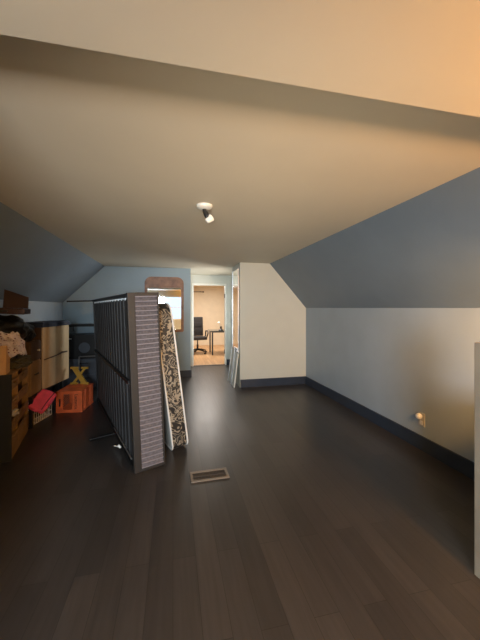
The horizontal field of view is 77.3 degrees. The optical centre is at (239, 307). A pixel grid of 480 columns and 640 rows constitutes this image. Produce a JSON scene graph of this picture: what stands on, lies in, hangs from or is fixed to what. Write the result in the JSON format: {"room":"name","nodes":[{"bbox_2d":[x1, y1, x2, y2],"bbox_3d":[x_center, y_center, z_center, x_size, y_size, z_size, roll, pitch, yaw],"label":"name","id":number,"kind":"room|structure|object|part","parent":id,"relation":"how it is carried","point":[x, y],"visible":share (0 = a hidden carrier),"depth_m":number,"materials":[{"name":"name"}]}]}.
{"room":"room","nodes":[
{"label":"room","id":0,"kind":"room"},
{"bbox_2d":[0,300,62,321],"bbox_3d":[-2.454,0.650,1.583,0.100,1.500,8.360,0,0,-13],"label":"wall","id":1,"kind":"structure","parent":0,"point":[40,311],"depth_m":4.71,"materials":[{"name":"blue paint"}]},
{"bbox_2d":[0,202,103,302],"bbox_3d":[-2.098,-0.500,1.662,0.830,0.800,8.360,0,0,-13],"label":"ceiling","id":2,"kind":"structure","parent":0,"point":[36,264],"depth_m":3.55,"materials":[{"name":"blue paint"}]},
{"bbox_2d":[63,266,190,370],"bbox_3d":[-2.160,0.300,5.880,2.350,2.200,0.100,0,0,-13],"label":"wall","id":3,"kind":"structure","parent":0,"point":[109,281],"depth_m":5.80,"materials":[{"name":"blue paint"}]},
{"bbox_2d":[69,324,93,330],"bbox_3d":[-2.747,0.362,5.595,1.000,0.135,0.199,0,0,-13],"label":"wall shelf","id":4,"kind":"object","parent":3,"relation":"attached to","point":[70,325],"visible":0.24,"depth_m":5.46,"materials":[{"name":"black plastic"}]},
{"bbox_2d":[145,277,183,331],"bbox_3d":[-1.498,-0.068,5.946,0.750,1.095,0.033,0,0,-14],"label":"wall mirror","id":5,"kind":"object","parent":3,"relation":"attached to","point":[170,289],"visible":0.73,"depth_m":5.98,"materials":[{"name":"mirror"}]},
{"bbox_2d":[147,288,180,329],"bbox_3d":[-1.499,0.015,5.952,0.660,0.840,0.012,0,0,-14],"label":"mirror glass","id":6,"kind":"object","parent":5,"relation":"attached to","point":[172,296],"depth_m":5.99,"materials":[{"name":"silver mirror"}]},
{"bbox_2d":[180,370,190,377],"bbox_3d":[-2.147,1.330,5.823,2.350,0.140,0.018,0,0,-13],"label":"baseboard","id":7,"kind":"structure","parent":3,"relation":"attached to","point":[184,373],"depth_m":6.05,"materials":[{"name":"blue paint"}]},
{"bbox_2d":[194,287,223,341],"bbox_3d":[-1.939,0.300,11.197,4.100,2.200,0.100,0,0,-13],"label":"wall","id":8,"kind":"structure","parent":0,"point":[209,305],"depth_m":11.33,"materials":[{"name":"beige paint"}]},
{"bbox_2d":[194,342,223,345],"bbox_3d":[-1.927,1.340,11.140,3.900,0.120,0.015,0,0,-13],"label":"baseboard","id":9,"kind":"structure","parent":8,"relation":"attached to","point":[195,343],"depth_m":11.29,"materials":[{"name":"beige paint"}]},
{"bbox_2d":[191,275,231,365],"bbox_3d":[-0.605,0.300,7.406,1.550,2.200,0.120,0,0,-13],"label":"doorway","id":10,"kind":"structure","parent":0,"point":[208,279],"depth_m":7.41,"materials":[{"name":"beige paint"}]},
{"bbox_2d":[192,283,225,365],"bbox_3d":[-0.755,0.403,7.368,0.830,1.995,0.150,0,0,-13],"label":"door frame","id":11,"kind":"structure","parent":10,"relation":"attached to","point":[193,284],"depth_m":7.32,"materials":[{"name":"white paint"}]},
{"bbox_2d":[0,345,479,639],"bbox_3d":[-0.770,1.450,4.593,4.700,0.100,13.500,0,0,-13],"label":"floor","id":12,"kind":"structure","parent":0,"point":[326,523],"depth_m":1.89,"materials":[{"name":"brown wood"}]},
{"bbox_2d":[0,367,27,462],"bbox_3d":[-2.412,1.005,3.017,0.345,0.790,0.775,0,0,-26],"label":"dresser","id":13,"kind":"object","parent":12,"relation":"on","point":[13,385],"visible":0.9,"depth_m":2.83,"materials":[{"name":"brown wood"}]},
{"bbox_2d":[0,359,9,374],"bbox_3d":[-2.306,0.547,2.743,0.300,0.126,0.153,0,0,-26],"label":"cardboard box","id":14,"kind":"object","parent":13,"relation":"on","point":[4,365],"visible":0.98,"depth_m":2.74,"materials":[{"name":"brown cardboard"}]},
{"bbox_2d":[0,346,10,360],"bbox_3d":[-2.299,0.415,2.752,0.290,0.136,0.153,0,0,-23],"label":"cardboard box","id":15,"kind":"object","parent":14,"relation":"on","point":[4,356],"visible":0.67,"depth_m":2.73,"materials":[{"name":"brown cardboard"}]},
{"bbox_3d":[-2.249,1.005,2.676,0.345,0.790,0.020,0,0,-26],"label":"panel","id":16,"kind":"part","parent":13,"relation":"part of","materials":[{"name":"black wood"}]},
{"bbox_3d":[-2.302,0.714,2.805,0.320,0.068,0.252,0,0,-26],"label":"drawer","id":17,"kind":"part","parent":13,"relation":"part of","materials":[{"name":"brown wood"}]},
{"bbox_3d":[-2.302,0.891,2.805,0.320,0.073,0.252,0,0,-26],"label":"drawer","id":18,"kind":"part","parent":13,"relation":"part of","materials":[{"name":"brown wood"}]},
{"bbox_3d":[-2.302,1.091,2.805,0.320,0.073,0.252,0,0,-26],"label":"drawer","id":19,"kind":"part","parent":13,"relation":"part of","materials":[{"name":"brown wood"}]},
{"bbox_3d":[-2.302,1.269,2.805,0.320,0.138,0.252,0,0,-26],"label":"drawer","id":20,"kind":"part","parent":13,"relation":"part of","materials":[{"name":"brown wood"}]},
{"bbox_2d":[12,408,19,416],"bbox_3d":[-2.187,1.012,2.898,0.092,0.072,0.184,0,0,-13],"label":"crumpled cloth","id":21,"kind":"object","parent":13,"relation":"in","point":[15,411],"visible":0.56,"depth_m":2.88,"materials":[{"name":"beige fabric"}]},
{"bbox_2d":[10,354,33,368],"bbox_3d":[-2.274,0.543,3.094,0.207,0.133,0.420,0,0,-13],"label":"cloth","id":22,"kind":"object","parent":13,"relation":"on","point":[20,361],"visible":0.77,"depth_m":3.04,"materials":[{"name":"brown fabric"}]},
{"bbox_3d":[-2.465,0.714,3.145,0.320,0.068,0.452,0,0,-26],"label":"drawer","id":23,"kind":"part","parent":13,"relation":"part of","materials":[{"name":"brown wood"}]},
{"bbox_3d":[-2.465,0.891,3.145,0.320,0.073,0.452,0,0,-26],"label":"drawer","id":24,"kind":"part","parent":13,"relation":"part of","materials":[{"name":"brown wood"}]},
{"bbox_3d":[-2.465,1.091,3.145,0.320,0.073,0.452,0,0,-26],"label":"drawer","id":25,"kind":"part","parent":13,"relation":"part of","materials":[{"name":"brown wood"}]},
{"bbox_3d":[-2.465,1.269,3.145,0.320,0.138,0.452,0,0,-26],"label":"drawer","id":26,"kind":"part","parent":13,"relation":"part of","materials":[{"name":"brown wood"}]},
{"bbox_3d":[-2.375,0.487,2.976,0.274,0.244,0.260,0,0,-13],"label":"bag","id":27,"kind":"object","parent":13,"relation":"on","visible":0},
{"bbox_2d":[0,315,28,338],"bbox_3d":[-2.405,0.217,3.025,0.430,0.308,0.592,0,0,-13],"label":"bag","id":28,"kind":"object","parent":27,"relation":"on","point":[8,324],"visible":0.77,"depth_m":2.95,"materials":[{"name":"plastic"}]},
{"bbox_2d":[0,331,26,357],"bbox_3d":[-2.137,0.339,2.812,0.132,0.258,0.324,0,0,26],"label":"cloth","id":29,"kind":"object","parent":28,"relation":"on","point":[15,344],"visible":0.94,"depth_m":2.79,"materials":[{"name":"fabric"}]},
{"bbox_2d":[0,289,30,314],"bbox_3d":[-2.323,-0.065,2.934,0.411,0.256,0.385,0,0,-27],"label":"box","id":30,"kind":"object","parent":28,"relation":"on","point":[13,303],"visible":1,"depth_m":3.07,"materials":[{"name":"brown cardboard"}]},
{"bbox_3d":[-2.319,-0.093,3.112,0.215,0.189,0.070,3,-1,-27],"label":"lid","id":31,"kind":"part","parent":30,"relation":"part of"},
{"bbox_2d":[28,403,51,426],"bbox_3d":[-2.567,1.296,3.723,0.211,0.203,0.426,0,0,-2],"label":"wire basket","id":32,"kind":"object","parent":12,"relation":"on","point":[45,415],"visible":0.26,"depth_m":3.78,"materials":[{"name":"beige metal"}]},
{"bbox_2d":[28,389,55,413],"bbox_3d":[-2.366,1.115,3.599,0.172,0.245,0.288,0,0,4],"label":"bag","id":33,"kind":"object","parent":32,"relation":"on","point":[44,398],"visible":0.97,"depth_m":3.57,"materials":[{"name":"fabric"}]},
{"bbox_2d":[28,381,62,428],"bbox_3d":[-2.709,1.218,3.939,0.390,0.365,1.030,0,0,-13],"label":"bench","id":34,"kind":"object","parent":12,"relation":"on","point":[32,397],"visible":0.3,"depth_m":3.48,"materials":[{"name":"brown wood"},{"name":"grey plastic"}]},
{"bbox_3d":[-2.434,1.232,3.496,0.035,0.335,0.035,0,0,-13],"label":"leg","id":35,"kind":"part","parent":34,"relation":"part of","materials":[{"name":"plastic"}]},
{"bbox_2d":[28,359,40,396],"bbox_3d":[-2.592,0.834,3.586,0.295,0.400,0.280,0,0,-13],"label":"drawer box","id":36,"kind":"object","parent":34,"relation":"on","point":[34,369],"visible":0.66,"depth_m":3.57,"materials":[{"name":"brown wood"}]},
{"bbox_2d":[25,340,40,360],"bbox_3d":[-2.582,0.515,3.588,0.315,0.235,0.280,0,0,-13],"label":"drawer box","id":37,"kind":"object","parent":36,"relation":"on","point":[33,348],"visible":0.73,"depth_m":3.58,"materials":[{"name":"brown wood"}]},
{"bbox_2d":[23,323,35,340],"bbox_3d":[-2.607,0.272,3.538,0.318,0.249,0.473,0,0,-13],"label":"bag","id":38,"kind":"object","parent":37,"relation":"on","point":[31,334],"visible":0.27,"depth_m":3.56,"materials":[{"name":"plastic"}]},
{"bbox_3d":[-2.462,0.515,3.615,0.009,0.215,0.270,0,0,-13],"label":"drawer","id":39,"kind":"part","parent":37,"relation":"part of","materials":[{"name":"brown wood"}]},
{"bbox_2d":[32,325,68,389],"bbox_3d":[-2.640,0.641,4.108,0.302,0.785,0.635,0,0,-3],"label":"base cabinet","id":40,"kind":"object","parent":34,"relation":"on","point":[54,340],"visible":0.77,"depth_m":4.03,"materials":[{"name":"light cream wood"}]},
{"bbox_2d":[25,320,69,327],"bbox_3d":[-2.650,0.214,4.110,0.302,0.065,0.680,0,0,-3],"label":"folded blanket","id":41,"kind":"object","parent":40,"relation":"on","point":[50,323],"visible":0.71,"depth_m":4.00,"materials":[{"name":"blue fabric"}]},
{"bbox_2d":[56,383,93,412],"bbox_3d":[-2.311,1.256,4.220,0.334,0.287,0.425,0,0,-8],"label":"crate","id":42,"kind":"object","parent":12,"relation":"on","point":[81,395],"visible":1,"depth_m":4.03,"materials":[{"name":"orange plastic"}]},
{"bbox_2d":[70,367,88,383],"bbox_3d":[-2.345,0.987,4.384,0.260,0.251,0.030,0,0,-1],"label":"decorative piece","id":43,"kind":"object","parent":42,"relation":"on","point":[77,372],"visible":1,"depth_m":4.37,"materials":[{"name":"yellow metal"}]},
{"bbox_2d":[54,358,96,390],"bbox_3d":[-2.721,1.135,5.343,0.900,0.530,0.485,0,0,-13],"label":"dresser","id":44,"kind":"object","parent":12,"relation":"on","point":[89,374],"visible":0.35,"depth_m":5.12,"materials":[{"name":"black wood"}]},
{"bbox_3d":[-2.672,1.252,5.123,0.860,0.235,0.012,0,0,-13],"label":"drawer","id":45,"kind":"part","parent":44,"relation":"part of","materials":[{"name":"blue wood"}]},
{"bbox_2d":[69,333,94,358],"bbox_3d":[-2.709,0.664,5.334,0.840,0.410,0.407,0,0,-13],"label":"stereo","id":46,"kind":"object","parent":44,"relation":"on","point":[80,344],"visible":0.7,"depth_m":5.13,"materials":[{"name":"plastic"}]},
{"bbox_3d":[-2.672,1.002,5.123,0.860,0.235,0.012,0,0,-13],"label":"drawer","id":47,"kind":"part","parent":44,"relation":"part of","materials":[{"name":"grey wood"}]},
{"bbox_2d":[77,355,94,383],"bbox_3d":[-2.421,1.082,4.828,0.362,0.636,0.200,0,0,-13],"label":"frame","id":48,"kind":"object","parent":12,"relation":"on","point":[92,355],"visible":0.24,"depth_m":4.79,"materials":[{"name":"grey metal"}]},
{"bbox_2d":[67,292,164,473],"bbox_3d":[-1.583,0.632,3.500,0.534,1.543,2.440,0,0,-36],"label":"frame","id":49,"kind":"object","parent":12,"relation":"on","point":[127,351],"visible":1,"depth_m":2.64,"materials":[{"name":"black metal"}]},
{"bbox_3d":[-2.351,-0.102,4.421,0.330,0.021,0.022,-3,1,-32],"label":"leg","id":50,"kind":"part","parent":49,"relation":"part of","materials":[{"name":"black metal"}]},
{"bbox_3d":[-2.134,0.633,4.564,0.130,1.460,0.030,-3,1,-32],"label":"foot rail","id":51,"kind":"part","parent":49,"relation":"part of","materials":[{"name":"black metal"}]},
{"bbox_3d":[-1.477,1.385,3.235,0.240,0.021,0.022,-3,1,-32],"label":"leg","id":52,"kind":"part","parent":49,"relation":"part of","materials":[{"name":"black metal"}]},
{"bbox_3d":[-1.539,-0.111,3.568,0.130,0.030,2.350,-3,1,-32],"label":"rail","id":53,"kind":"part","parent":49,"relation":"part of","materials":[{"name":"black metal"}]},
{"bbox_3d":[-1.561,0.641,3.537,0.024,0.030,2.320,-3,1,-32],"label":"rail","id":54,"kind":"part","parent":49,"relation":"part of","materials":[{"name":"black metal"}]},
{"bbox_3d":[-1.489,1.380,3.600,0.130,0.035,2.350,-3,1,-32],"label":"rail","id":55,"kind":"part","parent":49,"relation":"part of","materials":[{"name":"black metal"}]},
{"bbox_3d":[-1.159,1.308,2.939,0.012,0.027,0.840,-3,1,-32],"label":"tie rod","id":56,"kind":"part","parent":49,"relation":"part of","materials":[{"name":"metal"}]},
{"bbox_3d":[-0.814,0.630,2.602,0.265,1.530,0.051,-3,1,-32],"label":"panel frame","id":57,"kind":"part","parent":49,"relation":"part of","materials":[{"name":"brown metal"}]},
{"bbox_2d":[159,303,187,449],"bbox_3d":[-1.166,0.676,3.704,0.356,1.455,1.917,0,0,-32],"label":"mattress","id":58,"kind":"object","parent":12,"relation":"on","point":[175,427],"visible":0.41,"depth_m":2.90,"materials":[{"name":"multicoloured fabric"}]},
{"bbox_2d":[194,317,208,353],"bbox_3d":[-1.320,0.842,9.273,0.639,1.115,0.625,0,0,-21],"label":"office chair","id":59,"kind":"object","parent":12,"relation":"on","point":[198,321],"visible":0.66,"depth_m":9.44,"materials":[{"name":"black leather"}]},
{"bbox_3d":[-1.403,0.582,9.495,0.470,0.597,0.150,0,0,-21],"label":"backrest","id":60,"kind":"part","parent":59,"relation":"part of","materials":[{"name":"black leather"}]},
{"bbox_3d":[-1.307,0.925,9.238,0.500,0.090,0.480,0,0,-21],"label":"seat","id":61,"kind":"part","parent":59,"relation":"part of","materials":[{"name":"black leather"}]},
{"bbox_2d":[190,467,229,482],"bbox_3d":[-0.256,1.395,2.506,0.315,0.010,0.155,0,0,-14],"label":"floor vent","id":62,"kind":"object","parent":12,"relation":"in","point":[219,473],"visible":1,"depth_m":2.50,"materials":[{"name":"beige metal"}]},
{"bbox_3d":[-0.255,1.399,2.506,0.271,0.002,0.111,0,0,-14],"label":"duct plate","id":63,"kind":"part","parent":62,"relation":"part of","materials":[{"name":"metal"}]},
{"bbox_2d":[208,329,223,354],"bbox_3d":[-0.442,1.040,9.333,1.050,0.720,0.730,0,0,-13],"label":"desk","id":64,"kind":"object","parent":12,"relation":"on","point":[210,330],"visible":0.53,"depth_m":9.07,"materials":[{"name":"metal"}]},
{"bbox_3d":[-0.952,1.067,9.532,0.040,0.665,0.040,0,0,-13],"label":"leg","id":65,"kind":"part","parent":64,"relation":"part of","materials":[{"name":"black plastic"}]},
{"bbox_2d":[228,346,235,383],"bbox_3d":[-0.159,1.071,5.662,0.100,0.657,0.300,0,0,-13],"label":"frame","id":66,"kind":"object","parent":12,"relation":"on","point":[231,365],"visible":0.95,"depth_m":5.63,"materials":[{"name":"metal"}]},
{"bbox_3d":[-0.158,1.071,5.662,0.010,0.604,0.244,7,-2,-13],"label":"panel","id":67,"kind":"part","parent":66,"relation":"part of","materials":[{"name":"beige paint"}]},
{"bbox_2d":[231,352,238,387],"bbox_3d":[-0.089,1.101,5.380,0.092,0.597,0.220,0,0,-13],"label":"frame","id":68,"kind":"object","parent":12,"relation":"on","point":[236,353],"visible":1,"depth_m":5.36,"materials":[{"name":"white paint"}]},
{"bbox_3d":[-0.088,1.101,5.380,0.010,0.544,0.164,7,-2,-13],"label":"panel","id":69,"kind":"part","parent":68,"relation":"part of","materials":[{"name":"beige paint"}]},
{"bbox_2d":[0,34,479,286],"bbox_3d":[-0.802,-0.850,6.107,4.100,0.100,10.530,0,0,-13],"label":"ceiling","id":70,"kind":"structure","parent":0,"point":[114,156],"depth_m":1.58,"materials":[{"name":"beige paint"}]},
{"bbox_2d":[196,203,213,222],"bbox_3d":[-0.277,-0.732,2.341,0.127,0.136,0.126,0,0,31],"label":"ceiling light","id":71,"kind":"object","parent":70,"relation":"attached to","point":[204,207],"visible":1,"depth_m":2.32,"materials":[{"name":"white plastic"}]},
{"bbox_2d":[0,0,479,116],"bbox_3d":[0.329,-0.795,-0.557,3.240,0.210,2.970,0,0,-13],"label":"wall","id":72,"kind":"structure","parent":0,"point":[419,53],"depth_m":0.76,"materials":[{"name":"beige paint"}]},
{"bbox_2d":[233,263,305,387],"bbox_3d":[0.540,0.300,5.722,1.250,2.200,0.668,0,0,-13],"label":"wall","id":73,"kind":"structure","parent":0,"point":[272,319],"depth_m":5.39,"materials":[{"name":"beige paint"}]},
{"bbox_2d":[232,268,238,352],"bbox_3d":[-0.085,0.040,5.601,0.019,1.520,0.550,0,0,-13],"label":"mirror","id":74,"kind":"object","parent":73,"relation":"attached to","point":[235,273],"visible":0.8,"depth_m":5.59,"materials":[{"name":"white mirror"}]},
{"bbox_2d":[233,269,237,350],"bbox_3d":[-0.082,0.040,5.602,0.008,1.480,0.520,0,0,-13],"label":"mirror glass","id":75,"kind":"object","parent":74,"relation":"attached to","point":[235,272],"depth_m":5.59,"materials":[{"name":"mirror"}]},
{"bbox_2d":[270,167,479,307],"bbox_3d":[1.471,-0.450,3.044,0.800,0.900,9.500,0,0,-13],"label":"ceiling","id":76,"kind":"structure","parent":0,"point":[422,251],"depth_m":2.68,"materials":[{"name":"blue paint"}]},
{"bbox_2d":[306,308,479,461],"bbox_3d":[1.813,0.700,3.121,0.100,1.400,9.500,0,0,-13],"label":"wall","id":77,"kind":"structure","parent":0,"point":[398,364],"depth_m":3.17,"materials":[{"name":"blue paint"}]},
{"bbox_2d":[305,376,473,479],"bbox_3d":[1.633,1.330,3.654,0.018,0.140,3.880,0,0,-13],"label":"baseboard","id":78,"kind":"structure","parent":77,"relation":"attached to","point":[461,464],"depth_m":3.15,"materials":[{"name":"blue paint"}]},
{"bbox_2d":[418,412,424,426],"bbox_3d":[1.792,1.100,2.962,0.011,0.130,0.076,0,0,-13],"label":"wall outlet","id":79,"kind":"object","parent":77,"relation":"attached to","point":[421,422],"visible":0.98,"depth_m":2.95,"materials":[{"name":"white plastic"}]},
{"bbox_2d":[415,413,421,418],"bbox_3d":[1.762,1.070,2.968,0.048,0.060,0.060,0,0,-13],"label":"night light","id":80,"kind":"object","parent":79,"relation":"attached to","point":[417,415],"visible":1,"depth_m":2.95,"materials":[{"name":"white plastic"}]},
{"bbox_2d":[474,342,479,578],"bbox_3d":[1.661,0.790,1.611,0.855,1.220,0.120,0,0,-13],"label":"wall","id":81,"kind":"structure","parent":0,"point":[476,344],"depth_m":1.56,"materials":[{"name":"beige paint"}]}
]}

